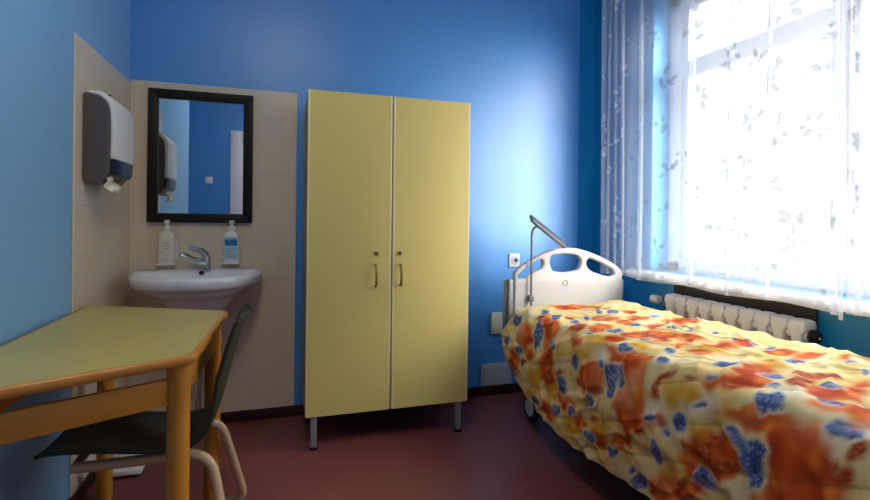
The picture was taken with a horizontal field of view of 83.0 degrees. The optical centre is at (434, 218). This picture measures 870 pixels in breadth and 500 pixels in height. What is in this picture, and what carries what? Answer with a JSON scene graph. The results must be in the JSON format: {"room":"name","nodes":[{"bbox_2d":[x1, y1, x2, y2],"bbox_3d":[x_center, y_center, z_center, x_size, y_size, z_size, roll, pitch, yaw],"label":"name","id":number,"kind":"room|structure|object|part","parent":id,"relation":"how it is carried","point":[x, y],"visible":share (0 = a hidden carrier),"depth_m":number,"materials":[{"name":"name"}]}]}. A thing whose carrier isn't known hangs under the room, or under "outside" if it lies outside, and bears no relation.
{"room":"hospital room","nodes":[
{"label":"hospital room","id":0,"kind":"room"},
{"bbox_2d":[0,0,129,499],"bbox_3d":[-1.403,-0.235,1.727,0.100,2.760,1.840,1,0,-18],"label":"wall","id":1,"kind":"structure","parent":0,"point":[37,36],"depth_m":1.65,"materials":[{"name":"blue paint"}]},
{"bbox_2d":[68,471,95,499],"bbox_3d":[-1.361,1.114,1.738,0.014,0.062,1.826,1,0,-18],"label":"baseboard","id":2,"kind":"structure","parent":1,"relation":"attached to","point":[90,478],"depth_m":2.03,"materials":[{"name":"red"}]},
{"bbox_2d":[69,33,130,497],"bbox_3d":[-1.521,0.180,2.266,0.008,1.810,0.745,1,0,-18],"label":"tile backsplash","id":3,"kind":"structure","parent":1,"relation":"attached to","point":[100,217],"depth_m":2.12,"materials":[{"name":"beige tile"}]},
{"bbox_2d":[82,90,133,194],"bbox_3d":[-1.411,-0.313,2.135,0.112,0.421,0.286,1,0,-18],"label":"paper towel dispenser","id":4,"kind":"object","parent":1,"relation":"attached to","point":[108,126],"visible":1,"depth_m":2.01,"materials":[{"name":"plastic"}]},
{"bbox_2d":[104,177,120,194],"bbox_3d":[-1.369,-0.141,2.092,0.034,0.078,0.151,1,0,-21],"label":"paper towel","id":5,"kind":"object","parent":4,"relation":"hanging from","point":[110,183],"depth_m":2.08,"materials":[{"name":"white paper"}]},
{"bbox_2d":[222,220,240,263],"bbox_3d":[-1.127,0.130,2.724,0.092,0.240,0.090,1,0,-18],"label":"soap dispenser","id":6,"kind":"object","parent":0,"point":[231,239],"visible":1,"depth_m":2.70,"materials":[{"name":"white plastic"}]},
{"bbox_2d":[223,230,239,262],"bbox_3d":[-1.127,0.150,2.723,0.082,0.185,0.056,1,0,-17],"label":"bottle","id":7,"kind":"object","parent":6,"relation":"on","point":[231,239],"depth_m":2.70,"materials":[{"name":"white plastic"}]},
{"bbox_2d":[130,0,594,404],"bbox_3d":[-0.199,-0.222,3.124,3.237,2.760,0.100,1,0,-18],"label":"wall","id":8,"kind":"structure","parent":0,"point":[515,63],"depth_m":3.21,"materials":[{"name":"blue paint"}]},
{"bbox_2d":[156,220,177,264],"bbox_3d":[-1.432,0.126,2.628,0.092,0.240,0.090,1,0,-18],"label":"soap dispenser","id":9,"kind":"object","parent":8,"relation":"attached to","point":[167,242],"visible":1,"depth_m":2.60,"materials":[{"name":"beige plastic"}]},
{"bbox_2d":[158,229,175,263],"bbox_3d":[-1.432,0.147,2.627,0.082,0.185,0.056,1,0,-17],"label":"bottle","id":10,"kind":"object","parent":9,"relation":"on","point":[166,239],"depth_m":2.60,"materials":[{"name":"beige plastic"}]},
{"bbox_2d":[147,87,253,222],"bbox_3d":[-1.283,-0.337,2.706,0.526,0.718,0.028,1,0,-18],"label":"wall mirror","id":11,"kind":"object","parent":8,"relation":"attached to","point":[200,144],"visible":1,"depth_m":2.70,"materials":[{"name":"black mirror"}]},
{"bbox_2d":[158,98,243,213],"bbox_3d":[-1.284,-0.337,2.710,0.438,0.630,0.008,1,0,-17],"label":"mirror glass","id":12,"kind":"object","parent":11,"relation":"attached to","point":[201,140],"depth_m":2.70,"materials":[{"name":"blue mirror"}]},
{"bbox_2d":[128,79,296,412],"bbox_3d":[-1.221,0.176,2.747,0.853,1.825,0.008,1,0,-18],"label":"tile backsplash","id":13,"kind":"structure","parent":8,"relation":"attached to","point":[261,373],"depth_m":2.81,"materials":[{"name":"beige tile"}]},
{"bbox_2d":[220,383,522,422],"bbox_3d":[-0.268,1.126,3.047,2.887,0.062,0.014,1,0,-18],"label":"baseboard","id":14,"kind":"structure","parent":8,"relation":"attached to","point":[294,410],"depth_m":2.85,"materials":[{"name":"red"}]},
{"bbox_2d":[480,362,511,385],"bbox_3d":[0.407,1.029,3.260,0.222,0.143,0.012,1,0,-18],"label":"access panel","id":15,"kind":"object","parent":8,"relation":"attached to","point":[493,373],"visible":0.82,"depth_m":3.25,"materials":[{"name":"grey plastic"}]},
{"bbox_2d":[491,312,501,333],"bbox_3d":[0.406,0.690,3.249,0.082,0.140,0.032,1,0,-18],"label":"junction box","id":16,"kind":"object","parent":8,"relation":"attached to","point":[496,317],"visible":0.97,"depth_m":3.24,"materials":[{"name":"beige plastic"}]},
{"bbox_2d":[509,254,519,266],"bbox_3d":[0.532,0.279,3.294,0.078,0.090,0.018,1,0,-18],"label":"wall socket","id":17,"kind":"object","parent":8,"relation":"attached to","point":[514,259],"visible":0.91,"depth_m":3.29,"materials":[{"name":"white plastic"}]},
{"bbox_2d":[511,256,518,264],"bbox_3d":[0.537,0.278,3.291,0.060,0.060,0.004,1,0,-17],"label":"outlet","id":18,"kind":"object","parent":17,"relation":"attached to","point":[514,259],"depth_m":3.29,"materials":[{"name":"grey plastic"}]},
{"bbox_2d":[81,392,650,499],"bbox_3d":[-0.154,1.208,1.303,4.216,0.100,3.610,1,0,-18],"label":"floor","id":19,"kind":"structure","parent":0,"point":[407,453],"depth_m":2.35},
{"bbox_2d":[0,305,227,499],"bbox_3d":[-0.997,0.756,1.560,0.566,0.787,1.181,1,0,-18],"label":"table","id":20,"kind":"object","parent":19,"relation":"on","point":[100,344],"visible":0.93,"depth_m":1.33,"materials":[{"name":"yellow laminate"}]},
{"bbox_3d":[-1.346,0.764,2.009,0.059,0.762,0.059,1,0,-17],"label":"leg","id":21,"kind":"part","parent":20,"relation":"part of","materials":[{"name":"brown wood"}]},
{"bbox_3d":[-0.712,0.771,1.359,0.059,0.762,0.059,1,0,-17],"label":"leg","id":22,"kind":"part","parent":20,"relation":"part of","materials":[{"name":"brown wood"}]},
{"bbox_3d":[-0.855,0.769,1.885,0.059,0.762,0.059,1,0,-17],"label":"leg","id":23,"kind":"part","parent":20,"relation":"part of","materials":[{"name":"brown wood"}]},
{"bbox_2d":[113,454,144,476],"bbox_3d":[-1.420,1.126,2.277,0.165,0.036,0.250,1,0,-18],"label":"bathroom scale","id":24,"kind":"object","parent":19,"relation":"on","point":[135,471],"visible":0.3,"depth_m":2.18,"materials":[{"name":"white plastic"}]},
{"bbox_2d":[34,302,251,499],"bbox_3d":[-0.939,0.730,1.679,0.578,0.839,0.519,1,0,-18],"label":"chair","id":25,"kind":"object","parent":19,"relation":"on","point":[144,433],"visible":0.87,"depth_m":1.57,"materials":[{"name":"grey plastic"}]},
{"bbox_2d":[128,246,262,409],"bbox_3d":[-1.216,0.645,2.487,0.636,1.002,0.492,1,0,-18],"label":"basin","id":26,"kind":"object","parent":19,"relation":"on","point":[206,287],"visible":0.68,"depth_m":2.44,"materials":[{"name":"white ceramic"}]},
{"bbox_2d":[178,246,211,269],"bbox_3d":[-1.271,0.210,2.610,0.155,0.132,0.113,1,0,-17],"label":"faucet","id":27,"kind":"object","parent":26,"relation":"on","point":[205,261],"depth_m":2.62,"materials":[{"name":"silver metal"}]},
{"bbox_2d":[302,89,469,450],"bbox_3d":[-0.283,0.260,2.737,0.856,1.793,0.471,1,0,-18],"label":"wardrobe","id":28,"kind":"object","parent":19,"relation":"on","point":[387,178],"visible":1,"depth_m":2.54,"materials":[{"name":"yellow"}]},
{"bbox_3d":[-0.609,1.062,2.462,0.030,0.159,0.030,1,0,-17],"label":"leg","id":29,"kind":"part","parent":28,"relation":"part of","materials":[{"name":"grey paint"}]},
{"bbox_3d":[-0.432,0.175,2.496,0.416,1.623,0.018,1,0,-17],"label":"door","id":30,"kind":"part","parent":28,"relation":"part of","materials":[{"name":"yellow laminate"}]},
{"bbox_3d":[-0.301,0.291,2.508,0.012,0.120,0.045,1,0,-17],"label":"handle","id":31,"kind":"part","parent":28,"relation":"part of","materials":[{"name":"gold metal"}]},
{"bbox_3d":[-0.177,0.292,2.547,0.012,0.120,0.045,1,0,-17],"label":"handle","id":32,"kind":"part","parent":28,"relation":"part of","materials":[{"name":"gold metal"}]},
{"bbox_3d":[-0.020,0.179,2.626,0.416,1.623,0.018,1,0,-17],"label":"door","id":33,"kind":"part","parent":28,"relation":"part of","materials":[{"name":"yellow laminate"}]},
{"bbox_3d":[0.124,1.070,2.692,0.030,0.159,0.030,1,0,-17],"label":"leg","id":34,"kind":"part","parent":28,"relation":"part of","materials":[{"name":"grey paint"}]},
{"bbox_2d":[503,248,622,421],"bbox_3d":[1.054,0.672,1.993,0.798,0.999,2.063,1,0,-18],"label":"hospital bed","id":35,"kind":"object","parent":19,"relation":"on","point":[580,286],"visible":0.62,"depth_m":2.85,"materials":[{"name":"grey plastic"}]},
{"bbox_3d":[0.397,0.530,2.785,0.018,0.368,0.018,1,0,-17],"label":"rod","id":36,"kind":"part","parent":35,"relation":"part of","materials":[{"name":"silver metal"}]},
{"bbox_2d":[527,215,565,305],"bbox_3d":[0.633,0.273,2.776,0.238,0.588,0.080,1,0,-18],"label":"reading lamp","id":37,"kind":"object","parent":35,"relation":"attached to","point":[536,222],"visible":0.97,"depth_m":2.76,"materials":[{"name":"grey metal"}]},
{"bbox_3d":[0.786,0.460,2.889,0.723,0.580,0.040,1,0,-17],"label":"headboard","id":38,"kind":"part","parent":35,"relation":"part of","materials":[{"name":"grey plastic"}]},
{"bbox_3d":[1.144,0.548,3.015,0.016,0.350,0.016,1,0,-17],"label":"rod","id":39,"kind":"part","parent":35,"relation":"part of","materials":[{"name":"silver metal"}]},
{"bbox_2d":[501,300,869,499],"bbox_3d":[1.040,0.712,1.903,0.839,0.550,1.983,1,0,-18],"label":"quilt","id":40,"kind":"object","parent":35,"relation":"on","point":[672,406],"visible":1,"depth_m":1.58,"materials":[{"name":"fabric"}]},
{"bbox_2d":[592,0,869,357],"bbox_3d":[1.753,-0.201,1.899,0.250,2.760,3.410,1,0,-18],"label":"wall","id":41,"kind":"structure","parent":0,"point":[638,180],"depth_m":3.05,"materials":[{"name":"blue paint"}]},
{"bbox_2d":[600,0,843,319],"bbox_3d":[1.318,-0.543,2.555,0.032,1.844,1.494,1,0,-18],"label":"sheer curtain","id":42,"kind":"object","parent":41,"relation":"hanging from","point":[834,223],"visible":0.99,"depth_m":2.20,"materials":[{"name":"white fabric"}]},
{"bbox_2d":[649,293,822,343],"bbox_3d":[1.390,0.793,2.394,0.093,0.764,0.935,1,0,-18],"label":"radiator","id":43,"kind":"object","parent":41,"relation":"attached to","point":[780,326],"visible":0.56,"depth_m":2.24,"materials":[{"name":"white metal"}]},
{"bbox_2d":[674,285,817,343],"bbox_3d":[1.452,0.719,2.387,0.012,0.715,0.765,1,0,-18],"label":"trim","id":44,"kind":"structure","parent":41,"relation":"attached to","point":[797,311],"depth_m":2.27,"materials":[{"name":"grey"}]},
{"bbox_2d":[624,268,869,312],"bbox_3d":[1.605,0.335,2.007,0.196,0.040,2.260,1,0,-18],"label":"windowsill","id":45,"kind":"structure","parent":41,"relation":"attached to","point":[804,298],"depth_m":2.20,"materials":[{"name":"white"}]},
{"bbox_2d":[668,0,869,297],"bbox_3d":[1.744,-0.503,2.032,0.095,1.635,1.990,1,0,-18],"label":"window","id":46,"kind":"structure","parent":41,"relation":"in","point":[684,64],"depth_m":2.29,"materials":[{"name":"white paint"}]},
{"bbox_3d":[1.877,-0.496,1.601,0.050,1.517,0.918,1,0,-17],"label":"sash","id":47,"kind":"part","parent":46,"relation":"part of","materials":[{"name":"white paint"}]},
{"bbox_2d":[846,0,869,316],"bbox_3d":[1.722,-0.547,1.272,0.028,1.828,1.203,1,0,-18],"label":"sheer curtain","id":48,"kind":"object","parent":41,"relation":"hanging from","point":[852,11],"visible":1,"depth_m":1.83,"materials":[{"name":"white fabric"}]}
]}

